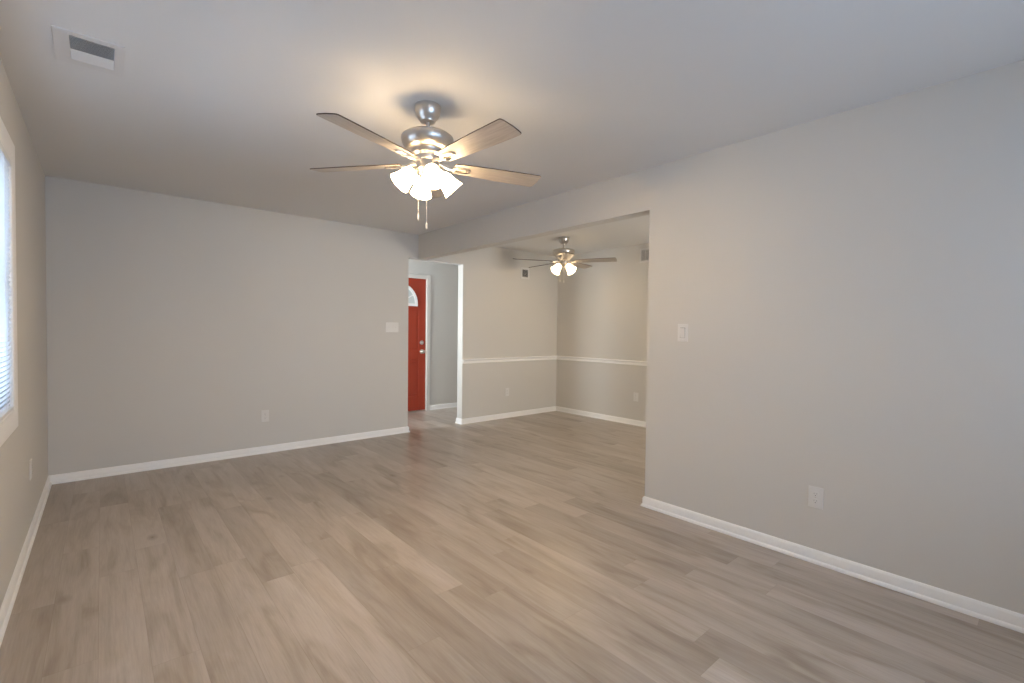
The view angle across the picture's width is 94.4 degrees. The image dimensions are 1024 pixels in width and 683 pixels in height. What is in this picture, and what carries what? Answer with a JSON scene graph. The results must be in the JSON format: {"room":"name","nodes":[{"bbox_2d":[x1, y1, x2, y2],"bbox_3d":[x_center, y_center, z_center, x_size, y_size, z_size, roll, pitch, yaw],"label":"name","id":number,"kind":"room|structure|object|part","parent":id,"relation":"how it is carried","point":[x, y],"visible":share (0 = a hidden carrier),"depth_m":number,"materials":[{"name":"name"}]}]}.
{"room":"empty living room","nodes":[
{"label":"empty living room","id":0,"kind":"room"},
{"bbox_2d":[0,58,47,607],"bbox_3d":[-1.480,0.002,1.092,0.150,2.440,6.886,0,2,-41],"label":"wall","id":1,"kind":"structure","parent":0,"point":[20,496],"depth_m":2.71,"materials":[{"name":"grey paint"}]},
{"bbox_2d":[0,117,17,446],"bbox_3d":[-1.862,-0.242,1.550,0.165,1.356,1.866,0,2,-41],"label":"window","id":2,"kind":"structure","parent":1,"relation":"in","point":[9,423],"depth_m":2.24,"materials":[{"name":"white"}]},
{"bbox_2d":[0,141,13,420],"bbox_3d":[-1.816,-0.243,1.589,0.035,1.166,1.676,0,2,-41],"label":"window blind","id":3,"kind":"object","parent":2,"relation":"attached to","point":[5,162],"visible":1,"depth_m":2.11,"materials":[{"name":"white plastic"}]},
{"bbox_3d":[-2.225,-0.253,2.084,0.002,1.130,0.001,1,2,34],"label":"ladder cord","id":4,"kind":"part","parent":3,"relation":"part of","materials":[{"name":"white fabric"}]},
{"bbox_3d":[-1.818,0.332,1.606,0.022,0.014,1.674,0,2,-41],"label":"rail","id":5,"kind":"part","parent":3,"relation":"part of","materials":[{"name":"white plastic"}]},
{"bbox_2d":[0,476,51,646],"bbox_3d":[-1.477,1.183,1.231,0.022,0.072,6.736,0,2,-41],"label":"baseboard","id":6,"kind":"structure","parent":1,"relation":"attached to","point":[7,605],"depth_m":2.41,"materials":[{"name":"white wood"}]},
{"bbox_2d":[29,458,31,479],"bbox_3d":[-2.875,0.763,2.836,0.009,0.117,0.072,0,2,-41],"label":"wall outlet","id":7,"kind":"object","parent":1,"relation":"attached to","point":[30,461],"visible":1,"depth_m":2.81,"materials":[{"name":"white plastic"}]},
{"bbox_2d":[45,176,557,475],"bbox_3d":[-1.574,-0.101,5.634,5.947,2.440,0.115,0,2,-41],"label":"wall","id":8,"kind":"structure","parent":0,"point":[173,322],"depth_m":4.63,"materials":[{"name":"grey paint"}]},
{"bbox_2d":[49,426,409,484],"bbox_3d":[-2.471,1.091,4.808,3.194,0.072,0.022,0,2,-41],"label":"baseboard","id":9,"kind":"structure","parent":8,"relation":"attached to","point":[153,465],"depth_m":4.48,"materials":[{"name":"white wood"}]},
{"bbox_2d":[261,410,268,421],"bbox_3d":[-2.492,0.752,4.787,0.072,0.117,0.009,0,2,-41],"label":"wall outlet","id":10,"kind":"object","parent":8,"relation":"attached to","point":[265,413],"visible":1,"depth_m":4.79,"materials":[{"name":"white plastic"}]},
{"bbox_2d":[386,322,398,331],"bbox_3d":[-1.429,-0.170,5.670,0.164,0.117,0.017,0,2,-41],"label":"light switch","id":11,"kind":"object","parent":8,"relation":"attached to","point":[390,326],"visible":1,"depth_m":5.67,"materials":[{"name":"white plastic"}]},
{"bbox_2d":[455,418,461,423],"bbox_3d":[-0.719,1.074,6.410,0.022,0.072,0.158,0,2,-41],"label":"baseboard","id":12,"kind":"object","parent":8,"relation":"attached to","point":[458,420],"visible":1,"depth_m":6.41,"materials":[{"name":"white wood"}]},
{"bbox_2d":[505,388,508,395],"bbox_3d":[-0.070,0.733,6.879,0.072,0.117,0.009,0,2,-41],"label":"wall outlet","id":13,"kind":"object","parent":8,"relation":"attached to","point":[506,389],"visible":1,"depth_m":6.87,"materials":[{"name":"white plastic"}]},
{"bbox_2d":[461,406,555,424],"bbox_3d":[0.013,1.070,6.952,1.838,0.072,0.022,0,2,-41],"label":"baseboard","id":14,"kind":"structure","parent":8,"relation":"attached to","point":[553,408],"depth_m":6.87,"materials":[{"name":"white wood"}]},
{"bbox_2d":[463,356,556,363],"bbox_3d":[0.032,0.261,6.941,1.812,0.062,0.025,0,2,-41],"label":"trim","id":15,"kind":"structure","parent":8,"relation":"attached to","point":[533,358],"depth_m":6.87,"materials":[{"name":"white wood"}]},
{"bbox_2d":[521,267,529,279],"bbox_3d":[0.198,-1.012,7.052,0.174,0.170,0.013,0,2,-41],"label":"air vent","id":16,"kind":"object","parent":8,"relation":"in","point":[524,271],"visible":1,"depth_m":7.05,"materials":[{"name":"white metal"}]},
{"bbox_2d":[409,260,457,409],"bbox_3d":[-1.646,-0.137,7.218,3.985,2.440,0.120,0,2,-41],"label":"wall","id":17,"kind":"structure","parent":0,"point":[444,277],"depth_m":7.60,"materials":[{"name":"grey paint"}]},
{"bbox_2d":[408,278,425,410],"bbox_3d":[-1.689,0.055,7.125,0.915,2.051,0.113,0,2,-41],"label":"door","id":18,"kind":"structure","parent":17,"relation":"in","point":[416,287],"depth_m":7.33,"materials":[{"name":"red paint"}]},
{"bbox_3d":[-1.689,-0.712,7.117,0.524,0.262,0.007,0,2,-41],"label":"fanlight glass","id":19,"kind":"part","parent":18,"relation":"part of","materials":[{"name":"white glass"}]},
{"bbox_3d":[-1.687,-0.713,7.114,0.610,0.345,0.018,0,2,-41],"label":"fanlight frame","id":20,"kind":"part","parent":18,"relation":"part of","materials":[{"name":"white"}]},
{"bbox_2d":[409,274,430,410],"bbox_3d":[-1.676,0.029,7.109,1.029,2.111,0.016,0,2,-41],"label":"trim","id":21,"kind":"structure","parent":17,"relation":"attached to","point":[417,276],"depth_m":7.41,"materials":[{"name":"white wood"}]},
{"bbox_2d":[430,403,456,409],"bbox_3d":[-0.698,1.039,7.981,1.568,0.072,0.022,0,2,-41],"label":"baseboard","id":22,"kind":"structure","parent":17,"relation":"attached to","point":[449,405],"depth_m":7.62,"materials":[{"name":"white wood"}]},
{"bbox_2d":[0,407,1023,682],"bbox_3d":[0.301,1.246,3.591,6.097,0.120,8.280,0,2,-41],"label":"floor","id":23,"kind":"structure","parent":0,"point":[519,549],"depth_m":2.34,"materials":[{"name":"brown wood"}]},
{"bbox_2d":[0,0,1023,256],"bbox_3d":[0.329,-1.313,3.533,6.097,0.120,8.280,0,2,-41],"label":"ceiling","id":24,"kind":"structure","parent":0,"point":[217,101],"depth_m":2.24,"materials":[{"name":"white paint"}]},
{"bbox_2d":[51,25,124,76],"bbox_3d":[-1.817,-1.237,2.042,0.229,0.011,0.310,0,2,-41],"label":"ceiling vent","id":25,"kind":"object","parent":24,"relation":"in","point":[72,47],"visible":1,"depth_m":2.02,"materials":[{"name":"white metal"}]},
{"bbox_2d":[310,100,540,228],"bbox_3d":[-0.414,-0.910,2.476,1.266,0.654,1.224,0,2,-41],"label":"ceiling fan","id":26,"kind":"object","parent":24,"relation":"hanging from","point":[427,145],"visible":1,"depth_m":2.42,"materials":[{"name":"brown wood"}]},
{"bbox_3d":[-0.839,-0.942,2.577,0.510,0.032,0.130,1,1,11],"label":"blade","id":27,"kind":"part","parent":26,"relation":"part of","materials":[{"name":"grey wood"}]},
{"bbox_3d":[-0.638,-0.931,2.152,0.130,0.032,0.510,1,1,29],"label":"blade","id":28,"kind":"part","parent":26,"relation":"part of","materials":[{"name":"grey wood"}]},
{"bbox_3d":[-0.559,-0.841,2.455,0.133,0.133,0.118,0,1,-24],"label":"lamp shade","id":29,"kind":"part","parent":26,"relation":"part of","materials":[{"name":"white glass"}]},
{"bbox_3d":[-0.493,-0.770,2.496,0.004,0.202,0.004,1,2,31],"label":"pull chain","id":30,"kind":"part","parent":26,"relation":"part of","materials":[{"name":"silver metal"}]},
{"bbox_3d":[-0.496,-0.844,2.616,0.118,0.133,0.133,0,1,-24],"label":"lamp shade","id":31,"kind":"part","parent":26,"relation":"part of","materials":[{"name":"white glass"}]},
{"bbox_3d":[-0.441,-0.741,2.453,0.004,0.258,0.004,1,2,31],"label":"pull chain","id":32,"kind":"part","parent":26,"relation":"part of","materials":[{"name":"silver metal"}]},
{"bbox_3d":[-0.404,-0.854,2.406,0.050,0.069,0.068,0,1,-24],"label":"bulb","id":33,"kind":"part","parent":26,"relation":"part of","materials":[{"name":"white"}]},
{"bbox_3d":[-0.398,-0.838,2.392,0.118,0.133,0.133,0,1,-24],"label":"lamp shade","id":34,"kind":"part","parent":26,"relation":"part of","materials":[{"name":"white glass"}]},
{"bbox_3d":[-0.496,-0.946,2.899,0.130,0.032,0.510,0,1,-7],"label":"blade","id":35,"kind":"part","parent":26,"relation":"part of","materials":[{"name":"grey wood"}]},
{"bbox_3d":[-0.335,-0.841,2.554,0.133,0.133,0.118,0,1,-24],"label":"lamp shade","id":36,"kind":"part","parent":26,"relation":"part of","materials":[{"name":"white glass"}]},
{"bbox_3d":[-0.172,-0.927,2.211,0.130,0.032,0.510,-1,2,-43],"label":"blade","id":37,"kind":"part","parent":26,"relation":"part of","materials":[{"name":"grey wood"}]},
{"bbox_3d":[-0.084,-0.936,2.673,0.510,0.032,0.130,0,1,-25],"label":"blade","id":38,"kind":"part","parent":26,"relation":"part of","materials":[{"name":"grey wood"}]},
{"bbox_2d":[513,236,616,282],"bbox_3d":[0.639,-1.017,5.984,1.262,0.574,1.242,0,2,-41],"label":"ceiling fan","id":39,"kind":"object","parent":24,"relation":"hanging from","point":[563,255],"visible":1,"depth_m":5.87,"materials":[{"name":"brown wood"}]},
{"bbox_3d":[0.265,-1.004,5.834,0.510,0.032,0.130,0,1,-17],"label":"blade","id":40,"kind":"part","parent":39,"relation":"part of","materials":[{"name":"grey wood"}]},
{"bbox_3d":[0.551,-0.906,5.875,0.133,0.133,0.118,0,2,-39],"label":"lamp shade","id":41,"kind":"part","parent":39,"relation":"part of","materials":[{"name":"white glass"}]},
{"bbox_3d":[0.639,-0.993,5.550,0.130,0.032,0.510,1,1,1],"label":"blade","id":42,"kind":"part","parent":39,"relation":"part of","materials":[{"name":"wood"}]},
{"bbox_3d":[0.723,-0.903,5.856,0.118,0.133,0.133,0,2,-39],"label":"lamp shade","id":43,"kind":"part","parent":39,"relation":"part of","materials":[{"name":"white glass"}]},
{"bbox_3d":[0.889,-1.007,6.268,0.130,0.032,0.510,2,2,37],"label":"blade","id":44,"kind":"part","parent":39,"relation":"part of","materials":[{"name":"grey wood"}]},
{"bbox_3d":[1.025,-0.995,5.818,0.510,0.032,0.130,1,1,19],"label":"blade","id":45,"kind":"part","parent":39,"relation":"part of","materials":[{"name":"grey wood"}]},
{"bbox_2d":[556,243,648,421],"bbox_3d":[1.921,-0.077,6.251,0.150,2.440,6.250,0,2,-41],"label":"wall","id":46,"kind":"structure","parent":0,"point":[602,308],"depth_m":6.82,"materials":[{"name":"grey paint"}]},
{"bbox_2d":[556,406,645,426],"bbox_3d":[2.240,1.121,5.762,0.022,0.072,4.736,0,2,-41],"label":"baseboard","id":47,"kind":"structure","parent":46,"relation":"attached to","point":[561,409],"depth_m":6.83,"materials":[{"name":"white wood"}]},
{"bbox_2d":[557,356,646,365],"bbox_3d":[2.248,0.312,5.743,0.025,0.062,4.736,0,2,-41],"label":"trim","id":48,"kind":"structure","parent":46,"relation":"attached to","point":[598,360],"depth_m":6.81,"materials":[{"name":"white wood"}]},
{"bbox_2d":[633,393,637,401],"bbox_3d":[1.676,0.752,6.422,0.009,0.117,0.072,0,2,-41],"label":"wall outlet","id":49,"kind":"object","parent":46,"relation":"attached to","point":[635,394],"visible":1,"depth_m":6.42,"materials":[{"name":"white plastic"}]},
{"bbox_2d":[639,248,648,262],"bbox_3d":[1.816,-1.143,6.238,0.012,0.190,0.324,0,2,-41],"label":"air vent","id":50,"kind":"object","parent":46,"relation":"in","point":[644,252],"visible":0.46,"depth_m":6.30,"materials":[{"name":"white metal"}]},
{"bbox_2d":[418,60,1023,614],"bbox_3d":[1.123,-0.020,3.340,0.115,2.440,6.886,0,2,-41],"label":"wall","id":51,"kind":"structure","parent":0,"point":[847,287],"depth_m":2.49,"materials":[{"name":"grey paint"}]},
{"bbox_2d":[678,324,687,341],"bbox_3d":[1.153,-0.059,3.206,0.013,0.119,0.074,0,2,-41],"label":"light switch","id":52,"kind":"object","parent":51,"relation":"attached to","point":[682,328],"visible":1,"depth_m":3.20,"materials":[{"name":"white plastic"}]},
{"bbox_2d":[808,485,822,509],"bbox_3d":[1.674,0.860,2.615,0.009,0.117,0.072,0,2,-41],"label":"wall outlet","id":53,"kind":"object","parent":51,"relation":"attached to","point":[815,494],"visible":1,"depth_m":2.61,"materials":[{"name":"white plastic"}]},
{"bbox_2d":[812,498,818,503],"bbox_3d":[1.672,0.879,2.614,0.003,0.027,0.034,0,2,-41],"label":"receptacle","id":54,"kind":"object","parent":53,"relation":"attached to","point":[814,500],"depth_m":2.61,"materials":[{"name":"grey plastic"}]},
{"bbox_2d":[812,491,818,496],"bbox_3d":[1.672,0.840,2.613,0.003,0.027,0.034,0,2,-41],"label":"receptacle","id":55,"kind":"object","parent":53,"relation":"attached to","point":[814,493],"depth_m":2.61,"materials":[{"name":"grey plastic"}]},
{"bbox_2d":[640,496,1023,633],"bbox_3d":[2.076,1.201,2.143,0.022,0.072,3.472,0,2,-41],"label":"baseboard","id":56,"kind":"structure","parent":51,"relation":"attached to","point":[1009,619],"depth_m":2.47,"materials":[{"name":"white wood"}]}
]}

